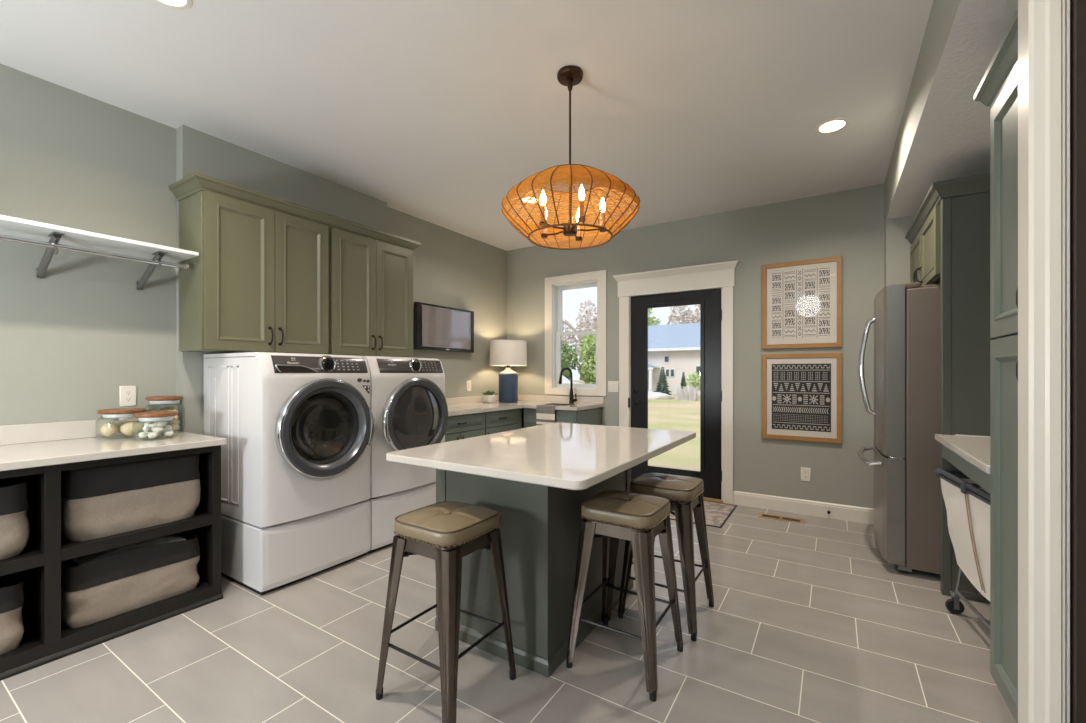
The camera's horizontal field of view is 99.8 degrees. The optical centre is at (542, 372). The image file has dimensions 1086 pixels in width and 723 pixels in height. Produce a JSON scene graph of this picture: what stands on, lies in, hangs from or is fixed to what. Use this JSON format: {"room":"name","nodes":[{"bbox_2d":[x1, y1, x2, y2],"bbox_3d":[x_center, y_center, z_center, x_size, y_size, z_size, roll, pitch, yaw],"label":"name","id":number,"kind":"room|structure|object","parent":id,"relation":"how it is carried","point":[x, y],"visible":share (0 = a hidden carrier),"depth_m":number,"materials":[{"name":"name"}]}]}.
{"room":"laundry room","nodes":[
{"label":"laundry room","id":0,"kind":"room"},
{"bbox_2d":[0,64,506,425],"bbox_3d":[-2.297,-0.147,2.952,0.157,2.748,6.920,0,0,32],"label":"wall","id":1,"kind":"structure","parent":0,"point":[70,337],"depth_m":2.55,"materials":[{"name":"green paint"}]},
{"bbox_2d":[0,417,171,444],"bbox_3d":[-2.634,0.307,2.288,0.013,0.096,1.307,0,0,32],"label":"backsplash","id":2,"kind":"structure","parent":1,"relation":"attached to","point":[52,431],"depth_m":2.39,"materials":[{"name":"white stone"}]},
{"bbox_2d":[0,215,198,289],"bbox_3d":[-2.532,-0.588,2.081,0.406,0.199,1.498,0,0,32],"label":"wall shelf","id":3,"kind":"object","parent":1,"relation":"attached to","point":[52,237],"visible":1,"depth_m":2.32,"materials":[{"name":"white wood"}]},
{"bbox_2d":[119,386,135,406],"bbox_3d":[-2.406,0.134,2.652,0.008,0.118,0.074,0,0,32],"label":"wall outlet","id":4,"kind":"object","parent":1,"relation":"attached to","point":[127,394],"visible":1,"depth_m":2.65,"materials":[{"name":"white plastic"}]},
{"bbox_2d":[125,390,131,394],"bbox_3d":[-2.404,0.115,2.650,0.001,0.027,0.033,0,0,32],"label":"socket","id":5,"kind":"object","parent":4,"relation":"attached to","point":[127,392],"depth_m":2.65,"materials":[{"name":"white plastic"}]},
{"bbox_2d":[125,397,131,401],"bbox_3d":[-2.404,0.153,2.650,0.001,0.027,0.033,0,0,32],"label":"socket","id":6,"kind":"object","parent":4,"relation":"attached to","point":[127,399],"depth_m":2.65,"materials":[{"name":"white plastic"}]},
{"bbox_2d":[414,302,473,352],"bbox_3d":[-1.016,-0.454,4.746,0.080,0.458,0.832,0,0,32],"label":"television","id":7,"kind":"object","parent":1,"relation":"attached to","point":[436,327],"visible":1,"depth_m":4.66,"materials":[{"name":"black plastic"}]},
{"bbox_2d":[467,380,470,390],"bbox_3d":[-0.825,0.144,5.112,0.009,0.118,0.074,0,0,32],"label":"light switch","id":8,"kind":"object","parent":1,"relation":"attached to","point":[469,381],"visible":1,"depth_m":5.11,"materials":[{"name":"white plastic"}]},
{"bbox_2d":[445,395,498,404],"bbox_3d":[-0.943,0.300,4.918,0.017,0.070,1.850,0,0,32],"label":"backsplash","id":9,"kind":"structure","parent":1,"relation":"attached to","point":[457,400],"depth_m":5.03,"materials":[{"name":"white stone"}]},
{"bbox_2d":[176,125,386,434],"bbox_3d":[-1.839,-0.147,3.467,0.092,2.748,1.520,0,0,32],"label":"wall","id":10,"kind":"structure","parent":0,"point":[196,151],"depth_m":3.04,"materials":[{"name":"green paint"}]},
{"bbox_2d":[179,190,328,353],"bbox_3d":[-1.851,-0.589,3.012,0.372,0.918,0.778,0,0,32],"label":"upper cabinet","id":11,"kind":"object","parent":10,"relation":"attached to","point":[258,281],"visible":0.98,"depth_m":2.81,"materials":[{"name":"green paint"}]},
{"bbox_2d":[169,172,420,250],"bbox_3d":[-1.647,-1.083,3.341,0.364,0.075,1.652,0,0,32],"label":"crown molding","id":12,"kind":"structure","parent":11,"relation":"attached to","point":[195,182],"depth_m":2.94,"materials":[{"name":"green paint"}]},
{"bbox_2d":[328,227,412,357],"bbox_3d":[-1.434,-0.589,3.669,0.372,0.918,0.768,0,0,32],"label":"upper cabinet","id":13,"kind":"object","parent":10,"relation":"attached to","point":[371,280],"visible":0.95,"depth_m":3.54,"materials":[{"name":"green paint"}]},
{"bbox_2d":[0,0,932,250],"bbox_3d":[-0.274,-1.581,1.667,4.950,0.120,6.920,0,0,32],"label":"ceiling","id":14,"kind":"structure","parent":0,"point":[433,111],"depth_m":2.41,"materials":[{"name":"paint"}]},
{"bbox_2d":[154,0,192,8],"bbox_3d":[-1.508,-1.518,1.823,0.176,0.006,0.176,0,0,32],"label":"recessed light","id":15,"kind":"object","parent":14,"relation":"in","point":[176,4],"visible":1,"depth_m":1.88,"materials":[{"name":"white plastic"}]},
{"bbox_2d":[501,65,639,249],"bbox_3d":[0.138,-1.101,2.324,0.696,0.837,0.696,0,0,25],"label":"pendant light","id":16,"kind":"object","parent":14,"relation":"hanging from","point":[569,76],"visible":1,"depth_m":2.21,"materials":[{"name":"brown wicker"}]},
{"bbox_2d":[815,118,848,133],"bbox_3d":[1.779,-1.518,2.815,0.176,0.006,0.176,0,0,32],"label":"recessed light","id":17,"kind":"object","parent":14,"relation":"in","point":[833,125],"visible":1,"depth_m":2.81,"materials":[{"name":"white plastic"}]},
{"bbox_2d":[0,501,1015,722],"bbox_3d":[-0.274,1.287,1.667,4.950,0.120,6.920,0,0,32],"label":"floor","id":18,"kind":"structure","parent":0,"point":[808,622],"depth_m":1.97,"materials":[{"name":"grey tile"}]},
{"bbox_2d":[0,445,222,680],"bbox_3d":[-2.362,0.808,2.118,0.654,0.838,1.292,0,0,32],"label":"storage cabinet","id":19,"kind":"object","parent":18,"relation":"on","point":[46,639],"visible":0.35,"depth_m":2.06,"materials":[{"name":"black wood"}]},
{"bbox_2d":[0,572,23,654],"bbox_3d":[-2.508,1.008,1.835,0.513,0.277,0.519,0,0,32],"label":"fabric bin","id":20,"kind":"object","parent":19,"relation":"in","point":[11,585],"visible":0.91,"depth_m":1.89,"materials":[{"name":"beige fabric"}]},
{"bbox_2d":[0,477,28,559],"bbox_3d":[-2.505,0.614,1.841,0.514,0.298,0.529,0,0,32],"label":"fabric bin","id":21,"kind":"object","parent":19,"relation":"in","point":[14,524],"visible":0.98,"depth_m":1.89,"materials":[{"name":"beige fabric"}]},
{"bbox_2d":[0,417,226,470],"bbox_3d":[-2.350,0.324,2.108,0.684,0.130,1.307,0,0,32],"label":"countertop","id":22,"kind":"structure","parent":19,"relation":"on","point":[22,446],"depth_m":2.29,"materials":[{"name":"white stone"}]},
{"bbox_2d":[96,408,147,437],"bbox_3d":[-2.312,0.277,2.514,0.206,0.156,0.206,0,0,32],"label":"glass jar","id":23,"kind":"object","parent":22,"relation":"on","point":[123,413],"visible":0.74,"depth_m":2.45,"materials":[{"name":"clear glass"}]},
{"bbox_2d":[100,422,118,436],"bbox_3d":[-2.345,0.305,2.473,0.076,0.080,0.072,0,0,32],"label":"ball","id":24,"kind":"object","parent":23,"relation":"in","point":[108,429],"visible":1,"depth_m":2.45,"materials":[{"name":"beige"}]},
{"bbox_2d":[118,421,128,433],"bbox_3d":[-2.337,0.307,2.565,0.066,0.072,0.084,0,0,32],"label":"ball","id":25,"kind":"object","parent":23,"relation":"in","point":[121,423],"visible":0.28,"depth_m":2.54,"materials":[{"name":"beige"}]},
{"bbox_2d":[120,421,142,435],"bbox_3d":[-2.259,0.305,2.514,0.068,0.080,0.096,0,0,32],"label":"ball","id":26,"kind":"object","parent":23,"relation":"in","point":[127,428],"visible":0.94,"depth_m":2.49,"materials":[{"name":"beige"}]},
{"bbox_2d":[132,411,179,438],"bbox_3d":[-2.087,0.284,2.468,0.186,0.142,0.186,0,0,32],"label":"glass jar","id":27,"kind":"object","parent":22,"relation":"on","point":[160,416],"visible":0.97,"depth_m":2.41,"materials":[{"name":"clear glass"}]},
{"bbox_2d":[138,432,147,437],"bbox_3d":[-2.113,0.328,2.419,0.038,0.033,0.040,0,0,32],"label":"ball","id":28,"kind":"object","parent":27,"relation":"in","point":[141,434],"visible":0.97,"depth_m":2.41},
{"bbox_2d":[142,427,151,431],"bbox_3d":[-2.133,0.302,2.466,0.037,0.033,0.039,0,0,-1],"label":"ball","id":29,"kind":"object","parent":27,"relation":"in","point":[145,429],"visible":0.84,"depth_m":2.45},
{"bbox_2d":[148,432,157,437],"bbox_3d":[-2.064,0.328,2.417,0.038,0.034,0.043,0,0,32],"label":"ball","id":30,"kind":"object","parent":27,"relation":"in","point":[151,434],"visible":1,"depth_m":2.41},
{"bbox_2d":[149,421,157,427],"bbox_3d":[-2.075,0.276,2.439,0.043,0.034,0.036,0,0,-41],"label":"ball","id":31,"kind":"object","parent":27,"relation":"in","point":[155,424],"visible":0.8,"depth_m":2.43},
{"bbox_2d":[153,426,162,432],"bbox_3d":[-2.051,0.302,2.439,0.038,0.033,0.043,0,0,32],"label":"ball","id":32,"kind":"object","parent":27,"relation":"in","point":[158,429],"visible":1,"depth_m":2.43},
{"bbox_2d":[157,422,164,426],"bbox_3d":[-2.058,0.276,2.460,0.041,0.034,0.037,0,0,-24],"label":"ball","id":33,"kind":"object","parent":27,"relation":"in","point":[160,424],"visible":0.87,"depth_m":2.45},
{"bbox_2d":[163,425,171,430],"bbox_3d":[-2.055,0.303,2.502,0.037,0.033,0.041,0,0,32],"label":"ball","id":34,"kind":"object","parent":27,"relation":"in","point":[166,427],"visible":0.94,"depth_m":2.49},
{"bbox_2d":[164,430,173,435],"bbox_3d":[-2.035,0.328,2.487,0.040,0.033,0.041,0,0,32],"label":"ball","id":35,"kind":"object","parent":27,"relation":"in","point":[167,432],"visible":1,"depth_m":2.48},
{"bbox_2d":[144,396,184,426],"bbox_3d":[-2.241,0.247,2.710,0.180,0.216,0.180,0,0,32],"label":"glass jar","id":36,"kind":"object","parent":22,"relation":"on","point":[159,400],"visible":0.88,"depth_m":2.67,"materials":[{"name":"clear glass"}]},
{"bbox_2d":[172,425,178,429],"bbox_3d":[-2.205,0.326,2.743,0.042,0.035,0.038,0,0,32],"label":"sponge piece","id":37,"kind":"object","parent":36,"relation":"in","point":[174,427],"visible":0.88,"depth_m":2.73,"materials":[{"name":"beige"}]},
{"bbox_2d":[171,420,179,424],"bbox_3d":[-2.206,0.296,2.744,0.044,0.035,0.038,0,0,32],"label":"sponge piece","id":38,"kind":"object","parent":37,"relation":"on","point":[176,422],"visible":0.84,"depth_m":2.73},
{"bbox_2d":[61,531,199,628],"bbox_3d":[-2.170,0.999,2.367,0.516,0.297,0.525,0,0,32],"label":"fabric bin","id":39,"kind":"object","parent":19,"relation":"in","point":[115,584],"visible":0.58,"depth_m":2.19,"materials":[{"name":"beige fabric"}]},
{"bbox_2d":[72,534,185,564],"bbox_3d":[-2.063,0.877,2.294,0.200,0.070,0.400,0,0,32],"label":"folded cloth","id":40,"kind":"object","parent":39,"relation":"in","point":[85,559],"visible":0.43,"depth_m":2.22,"materials":[{"name":"fabric"}]},
{"bbox_2d":[61,454,200,541],"bbox_3d":[-2.171,0.598,2.369,0.516,0.330,0.523,0,0,32],"label":"fabric bin","id":41,"kind":"object","parent":19,"relation":"in","point":[108,500],"visible":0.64,"depth_m":2.19,"materials":[{"name":"beige fabric"}]},
{"bbox_2d":[221,500,370,594],"bbox_3d":[-1.634,1.044,2.971,0.719,0.366,0.690,0,0,32],"label":"pedestal","id":42,"kind":"object","parent":18,"relation":"on","point":[265,560],"visible":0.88,"depth_m":2.68,"materials":[{"name":"white metal"}]},
{"bbox_2d":[204,352,374,527],"bbox_3d":[-1.620,0.366,2.960,0.795,0.965,0.693,0,0,32],"label":"washing machine","id":43,"kind":"object","parent":42,"relation":"on","point":[298,429],"visible":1,"depth_m":2.70,"materials":[{"name":"white metal"}]},
{"bbox_2d":[368,482,435,552],"bbox_3d":[-1.259,1.044,3.561,0.719,0.366,0.688,0,0,32],"label":"pedestal","id":44,"kind":"object","parent":18,"relation":"on","point":[384,509],"visible":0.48,"depth_m":3.21,"materials":[{"name":"white metal"}]},
{"bbox_2d":[363,356,447,497],"bbox_3d":[-1.245,0.366,3.550,0.795,0.965,0.691,0,0,32],"label":"dryer","id":45,"kind":"object","parent":44,"relation":"on","point":[408,404],"visible":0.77,"depth_m":3.27,"materials":[{"name":"white metal"}]},
{"bbox_2d":[376,501,515,722],"bbox_3d":[-0.370,0.882,1.782,0.388,0.689,0.388,0,0,32],"label":"bar stool","id":46,"kind":"object","parent":18,"relation":"on","point":[445,532],"visible":1,"depth_m":1.68,"materials":[{"name":"metal"}]},
{"bbox_2d":[445,412,484,441],"bbox_3d":[-0.990,0.798,4.228,0.678,0.857,0.695,0,0,32],"label":"base cabinet","id":47,"kind":"object","parent":18,"relation":"on","point":[464,426],"visible":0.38,"depth_m":4.12,"materials":[{"name":"grey paint"}]},
{"bbox_2d":[445,395,603,415],"bbox_3d":[-0.399,0.317,4.551,1.329,0.104,1.886,0,0,32],"label":"countertop","id":48,"kind":"structure","parent":47,"relation":"on","point":[473,404],"depth_m":4.89,"materials":[{"name":"white stone"}]},
{"bbox_2d":[482,390,496,402],"bbox_3d":[-0.597,0.260,5.130,0.157,0.148,0.144,0,0,32],"label":"potted succulent","id":49,"kind":"object","parent":48,"relation":"on","point":[488,397],"visible":1,"depth_m":5.08,"materials":[{"name":"ceramic"}]},
{"bbox_2d":[482,394,496,402],"bbox_3d":[-0.603,0.290,5.134,0.144,0.089,0.144,0,0,32],"label":"pot","id":50,"kind":"object","parent":49,"relation":"attached to","point":[486,398],"depth_m":5.08,"materials":[{"name":"white ceramic"}]},
{"bbox_2d":[489,340,526,402],"bbox_3d":[-0.398,-0.016,5.247,0.429,0.700,0.429,0,0,32],"label":"table lamp","id":51,"kind":"object","parent":48,"relation":"on","point":[507,353],"visible":1,"depth_m":5.13,"materials":[{"name":"blue ceramic"}]},
{"bbox_2d":[536,404,558,425],"bbox_3d":[0.052,0.550,4.687,0.218,0.444,0.112,0,0,32],"label":"hand towel","id":52,"kind":"object","parent":48,"relation":"hanging from","point":[545,413],"visible":0.61,"depth_m":4.65,"materials":[{"name":"white fabric"}]},
{"bbox_2d":[548,403,576,405],"bbox_3d":[0.171,0.429,4.856,0.318,0.186,0.278,0,0,32],"label":"sink","id":53,"kind":"object","parent":48,"relation":"in","point":[551,403],"visible":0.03,"depth_m":5.00,"materials":[{"name":"metal"}]},
{"bbox_2d":[559,367,576,402],"bbox_3d":[0.274,0.137,5.029,0.205,0.395,0.079,0,0,3],"label":"faucet","id":54,"kind":"object","parent":48,"relation":"on","point":[571,396],"visible":0.98,"depth_m":5.02,"materials":[{"name":"black metal"}]},
{"bbox_2d":[484,408,521,434],"bbox_3d":[-0.640,0.798,4.778,0.678,0.857,0.601,0,0,32],"label":"base cabinet","id":55,"kind":"object","parent":18,"relation":"on","point":[502,420],"visible":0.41,"depth_m":4.59,"materials":[{"name":"grey paint"}]},
{"bbox_2d":[435,468,632,677],"bbox_3d":[-0.004,0.800,2.403,0.648,0.852,0.925,0,0,32],"label":"kitchen island","id":56,"kind":"object","parent":18,"relation":"on","point":[540,525],"visible":0.48,"depth_m":1.98,"materials":[{"name":"grey paint"}]},
{"bbox_2d":[386,423,695,489],"bbox_3d":[0.107,0.358,2.304,0.954,0.032,1.448,0,0,32],"label":"island countertop","id":57,"kind":"structure","parent":56,"relation":"on","point":[571,456],"depth_m":1.94,"materials":[{"name":"white stone"}]},
{"bbox_2d":[523,407,601,427],"bbox_3d":[0.201,0.798,4.913,0.660,0.857,0.632,0,0,32],"label":"base cabinet","id":58,"kind":"object","parent":18,"relation":"on","point":[593,416],"visible":0.08,"depth_m":4.75,"materials":[{"name":"grey paint"}]},
{"bbox_2d":[566,490,682,701],"bbox_3d":[0.358,0.882,1.966,0.388,0.689,0.388,0,0,32],"label":"bar stool","id":59,"kind":"object","parent":18,"relation":"on","point":[638,518],"visible":1,"depth_m":1.89,"materials":[{"name":"black metal"}]},
{"bbox_2d":[618,472,713,640],"bbox_3d":[0.637,0.882,2.350,0.388,0.689,0.388,0,0,32],"label":"bar stool","id":60,"kind":"object","parent":18,"relation":"on","point":[684,493],"visible":0.85,"depth_m":2.23,"materials":[{"name":"black metal"}]},
{"bbox_2d":[670,500,736,527],"bbox_3d":[1.124,1.223,4.214,1.122,0.008,0.714,0,0,32],"label":"door mat","id":61,"kind":"object","parent":18,"relation":"on","point":[716,514],"visible":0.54,"depth_m":3.97,"materials":[{"name":"beige fabric"}]},
{"bbox_2d":[758,513,804,523],"bbox_3d":[2.005,1.223,3.850,0.345,0.007,0.120,0,0,32],"label":"floor vent","id":62,"kind":"object","parent":18,"relation":"in","point":[762,515],"visible":1,"depth_m":3.84,"materials":[{"name":"brown metal"}]},
{"bbox_2d":[762,514,779,518],"bbox_3d":[1.941,1.221,3.891,0.133,0.002,0.066,0,0,32],"label":"grille","id":63,"kind":"object","parent":62,"relation":"attached to","point":[763,515],"depth_m":3.89,"materials":[{"name":"brown metal"}]},
{"bbox_2d":[782,517,799,521],"bbox_3d":[2.067,1.221,3.811,0.134,0.002,0.066,0,0,32],"label":"grille","id":64,"kind":"object","parent":62,"relation":"attached to","point":[783,518],"depth_m":3.81,"materials":[{"name":"brown metal"}]},
{"bbox_2d":[858,282,939,573],"bbox_3d":[2.662,0.341,2.998,0.982,1.772,0.907,0,0,32],"label":"refrigerator","id":65,"kind":"object","parent":18,"relation":"on","point":[906,320],"visible":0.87,"depth_m":2.77,"materials":[{"name":"silver metal"}]},
{"bbox_2d":[934,468,989,628],"bbox_3d":[2.104,0.862,2.023,0.400,0.728,0.702,0,0,25],"label":"laundry hamper","id":66,"kind":"object","parent":18,"relation":"on","point":[967,504],"visible":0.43,"depth_m":2.15,"materials":[{"name":"white fabric"}]},
{"bbox_2d":[935,434,989,493],"bbox_3d":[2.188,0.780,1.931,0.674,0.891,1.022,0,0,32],"label":"countertop","id":67,"kind":"structure","parent":18,"relation":"on","point":[970,454],"depth_m":2.08,"materials":[{"name":"white stone"}]},
{"bbox_2d":[955,434,989,436],"bbox_3d":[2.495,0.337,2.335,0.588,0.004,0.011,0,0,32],"label":"backsplash","id":68,"kind":"structure","parent":67,"relation":"on","point":[955,434],"depth_m":2.45,"materials":[{"name":"white stone"}]},
{"bbox_2d":[940,192,997,603],"bbox_3d":[2.489,0.132,2.375,0.642,2.189,0.049,0,0,32],"label":"end panel","id":69,"kind":"object","parent":18,"relation":"on","point":[965,338],"visible":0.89,"depth_m":2.49,"materials":[{"name":"grey paint"}]},
{"bbox_2d":[990,65,1017,722],"bbox_3d":[1.747,0.132,1.263,0.702,2.189,0.566,0,0,32],"label":"pantry cabinet","id":70,"kind":"object","parent":18,"relation":"on","point":[1004,112],"visible":0.23,"depth_m":1.55,"materials":[{"name":"grey paint"}]},
{"bbox_2d":[974,9,1017,107],"bbox_3d":[1.747,-1.006,1.263,0.701,0.085,0.656,0,0,32],"label":"crown molding","id":71,"kind":"structure","parent":70,"relation":"attached to","point":[1004,61],"depth_m":1.50,"materials":[{"name":"grey paint"}]},
{"bbox_2d":[507,184,883,508],"bbox_3d":[1.518,-0.147,4.540,4.607,2.748,0.149,0,0,32],"label":"wall","id":72,"kind":"structure","parent":0,"point":[848,224],"depth_m":4.16,"materials":[{"name":"green paint"}]},
{"bbox_2d":[518,395,603,403],"bbox_3d":[0.109,0.300,5.335,1.312,0.070,0.017,0,0,32],"label":"backsplash","id":73,"kind":"structure","parent":72,"relation":"attached to","point":[580,399],"depth_m":5.28,"materials":[{"name":"white stone"}]},
{"bbox_2d":[545,270,606,395],"bbox_3d":[0.397,-0.433,5.240,0.786,1.370,0.169,0,0,32],"label":"window","id":74,"kind":"structure","parent":72,"relation":"in","point":[554,286],"depth_m":5.26,"materials":[{"name":"white paint"}]},
{"bbox_2d":[608,381,618,391],"bbox_3d":[0.757,0.147,4.929,0.124,0.118,0.009,0,0,32],"label":"light switch","id":75,"kind":"object","parent":72,"relation":"attached to","point":[613,386],"visible":1,"depth_m":4.93,"materials":[{"name":"white plastic"}]},
{"bbox_2d":[613,260,738,503],"bbox_3d":[1.326,0.096,4.625,1.239,2.263,0.210,0,0,32],"label":"door","id":76,"kind":"structure","parent":72,"relation":"in","point":[710,286],"depth_m":4.44,"materials":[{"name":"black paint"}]},
{"bbox_2d":[762,256,841,348],"bbox_3d":[2.239,-0.595,3.976,0.605,0.757,0.027,0,0,32],"label":"framed print","id":77,"kind":"object","parent":72,"relation":"attached to","point":[802,300],"visible":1,"depth_m":3.96,"materials":[{"name":"beige paper"}]},
{"bbox_2d":[762,353,841,443],"bbox_3d":[2.239,0.210,3.976,0.605,0.757,0.027,0,0,32],"label":"framed print","id":78,"kind":"object","parent":72,"relation":"attached to","point":[802,393],"visible":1,"depth_m":3.96,"materials":[{"name":"black paper"}]},
{"bbox_2d":[733,491,873,524],"bbox_3d":[2.259,1.164,3.971,1.134,0.126,0.016,0,0,32],"label":"baseboard","id":79,"kind":"structure","parent":72,"relation":"attached to","point":[785,504],"depth_m":3.95,"materials":[{"name":"white paint"}]},
{"bbox_2d":[801,467,810,481],"bbox_3d":[2.277,0.881,3.964,0.074,0.118,0.008,0,0,32],"label":"wall outlet","id":80,"kind":"object","parent":72,"relation":"attached to","point":[805,472],"visible":1,"depth_m":3.96,"materials":[{"name":"white plastic"}]},
{"bbox_2d":[884,215,914,286],"bbox_3d":[3.044,0.017,3.398,0.806,2.420,0.141,0,0,32],"label":"wall","id":81,"kind":"structure","parent":0,"point":[896,247],"depth_m":3.52,"materials":[{"name":"green paint"}]},
{"bbox_2d":[884,0,1017,223],"bbox_3d":[1.266,-1.357,0.600,0.806,0.327,6.771,0,0,32],"label":"soffit","id":82,"kind":"structure","parent":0,"point":[944,133],"depth_m":2.11,"materials":[{"name":"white paint"}]},
{"bbox_3d":[1.276,0.017,1.168,0.068,2.421,0.058,0,0,32],"label":"wall","id":83,"kind":"structure","parent":0,"visible":0},
{"bbox_2d":[1018,0,1069,722],"bbox_3d":[1.266,0.017,1.157,0.071,2.420,0.089,0,0,32],"label":"trim","id":84,"kind":"structure","parent":83,"relation":"attached to","point":[1043,25],"depth_m":1.13,"materials":[{"name":"white paint"}]},
{"bbox_2d":[1070,0,1085,722],"bbox_3d":[1.556,0.012,0.931,0.652,2.410,0.040,0,0,32],"label":"door","id":85,"kind":"structure","parent":83,"relation":"in","point":[1077,7],"depth_m":1.09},
{"bbox_3d":[1.710,-0.147,0.407,0.150,2.748,6.920,0,0,32],"label":"wall","id":86,"kind":"structure","parent":0,"visible":0},
{"bbox_2d":[910,205,939,284],"bbox_3d":[2.765,-0.759,2.859,0.694,0.408,1.063,0,0,32],"label":"upper cabinet","id":87,"kind":"object","parent":86,"relation":"attached to","point":[925,249],"visible":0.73,"depth_m":2.84,"materials":[{"name":"green paint"}]},
{"bbox_2d":[905,173,989,244],"bbox_3d":[2.744,-1.006,2.819,0.687,0.085,1.155,0,0,32],"label":"crown molding","id":88,"kind":"structure","parent":87,"relation":"on","point":[980,183],"depth_m":2.50,"materials":[{"name":"grey paint"}]},
{"label":"outside","id":89,"kind":"structure","parent":0,"visible":0},
{"bbox_2d":[573,380,699,470],"bbox_3d":[12.740,1.587,48.022,110.000,0.001,85.270,0,0,32],"label":"lawn","id":90,"kind":"structure","parent":89,"point":[665,414],"depth_m":13.80,"materials":[{"name":"green plant"}]},
{"bbox_2d":[561,320,577,365],"bbox_3d":[2.055,-4.092,69.790,5.649,12.594,6.081,0,0,32],"label":"tree","id":91,"kind":"object","parent":90,"relation":"on","point":[566,322],"visible":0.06,"depth_m":69.40,"materials":[{"name":"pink plant"}]},
{"bbox_2d":[561,339,577,379],"bbox_3d":[0.958,-0.750,39.668,3.962,5.432,4.156,0,0,32],"label":"tree","id":92,"kind":"object","parent":90,"relation":"on","point":[565,349],"visible":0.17,"depth_m":39.21,"materials":[{"name":"green plant"}]},
{"bbox_2d":[562,375,583,383],"bbox_3d":[0.525,0.827,32.247,4.300,1.520,1.960,0,0,32],"label":"parked car","id":93,"kind":"object","parent":90,"relation":"on","point":[564,379],"visible":0.02,"depth_m":31.85,"materials":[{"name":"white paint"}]},
{"bbox_2d":[574,299,596,382],"bbox_3d":[7.452,-4.339,68.721,5.600,12.997,6.374,0,0,32],"label":"tree","id":94,"kind":"object","parent":90,"relation":"on","point":[589,313],"visible":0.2,"depth_m":67.79,"materials":[{"name":"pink plant"}]},
{"bbox_2d":[576,328,596,383],"bbox_3d":[4.637,-0.973,39.924,3.332,5.765,3.644,0,0,32],"label":"tree","id":95,"kind":"object","parent":90,"relation":"on","point":[588,342],"visible":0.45,"depth_m":39.23,"materials":[{"name":"green plant"}]},
{"bbox_2d":[648,308,660,325],"bbox_3d":[14.022,-3.797,62.188,4.816,12.188,5.099,0,0,32],"label":"tree","id":96,"kind":"object","parent":90,"relation":"on","point":[651,321],"visible":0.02,"depth_m":61.56,"materials":[{"name":"green plant"}]},
{"bbox_2d":[648,392,673,398],"bbox_3d":[6.602,1.591,28.285,3.017,0.884,1.558,0,0,32],"label":"bed","id":97,"kind":"object","parent":90,"relation":"on","point":[651,395],"visible":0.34,"depth_m":27.47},
{"bbox_2d":[653,367,671,394],"bbox_3d":[7.678,0.594,29.451,1.215,1.987,1.186,0,0,0],"label":"conifer","id":98,"kind":"object","parent":90,"relation":"on","point":[662,383],"visible":0.98,"depth_m":29.34,"materials":[{"name":"green plant"}]},
{"bbox_2d":[648,323,699,394],"bbox_3d":[12.910,-1.268,36.730,14.000,5.710,11.150,0,0,32],"label":"house","id":99,"kind":"structure","parent":90,"relation":"on","point":[675,348],"depth_m":34.36,"materials":[{"name":"beige"}]},
{"bbox_2d":[667,305,698,324],"bbox_3d":[19.194,-4.340,62.463,4.802,13.112,5.175,0,0,32],"label":"tree","id":100,"kind":"object","parent":90,"relation":"on","point":[683,318],"visible":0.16,"depth_m":61.54,"materials":[{"name":"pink plant"}]},
{"bbox_2d":[680,372,686,391],"bbox_3d":[8.976,0.759,29.218,0.673,1.655,0.638,0,0,32],"label":"conifer","id":101,"kind":"object","parent":90,"relation":"on","point":[683,382],"visible":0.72,"depth_m":29.19,"materials":[{"name":"green plant"}]},
{"bbox_2d":[674,386,699,400],"bbox_3d":[8.291,1.162,26.377,1.397,0.849,0.818,0,0,32],"label":"ornamental grass","id":102,"kind":"object","parent":90,"relation":"on","point":[680,394],"depth_m":26.23,"materials":[{"name":"plant"}]},
{"bbox_2d":[686,372,699,394],"bbox_3d":[9.145,0.759,27.369,1.139,1.664,1.184,0,0,32],"label":"tree","id":103,"kind":"object","parent":90,"relation":"on","point":[693,381],"visible":0.8,"depth_m":27.17,"materials":[{"name":"green plant"}]},
{"bbox_2d":[692,304,699,322],"bbox_3d":[20.952,-3.864,57.863,4.612,11.925,5.186,0,0,32],"label":"tree","id":104,"kind":"object","parent":90,"relation":"on","point":[696,312],"visible":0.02,"depth_m":57.58,"materials":[{"name":"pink plant"}]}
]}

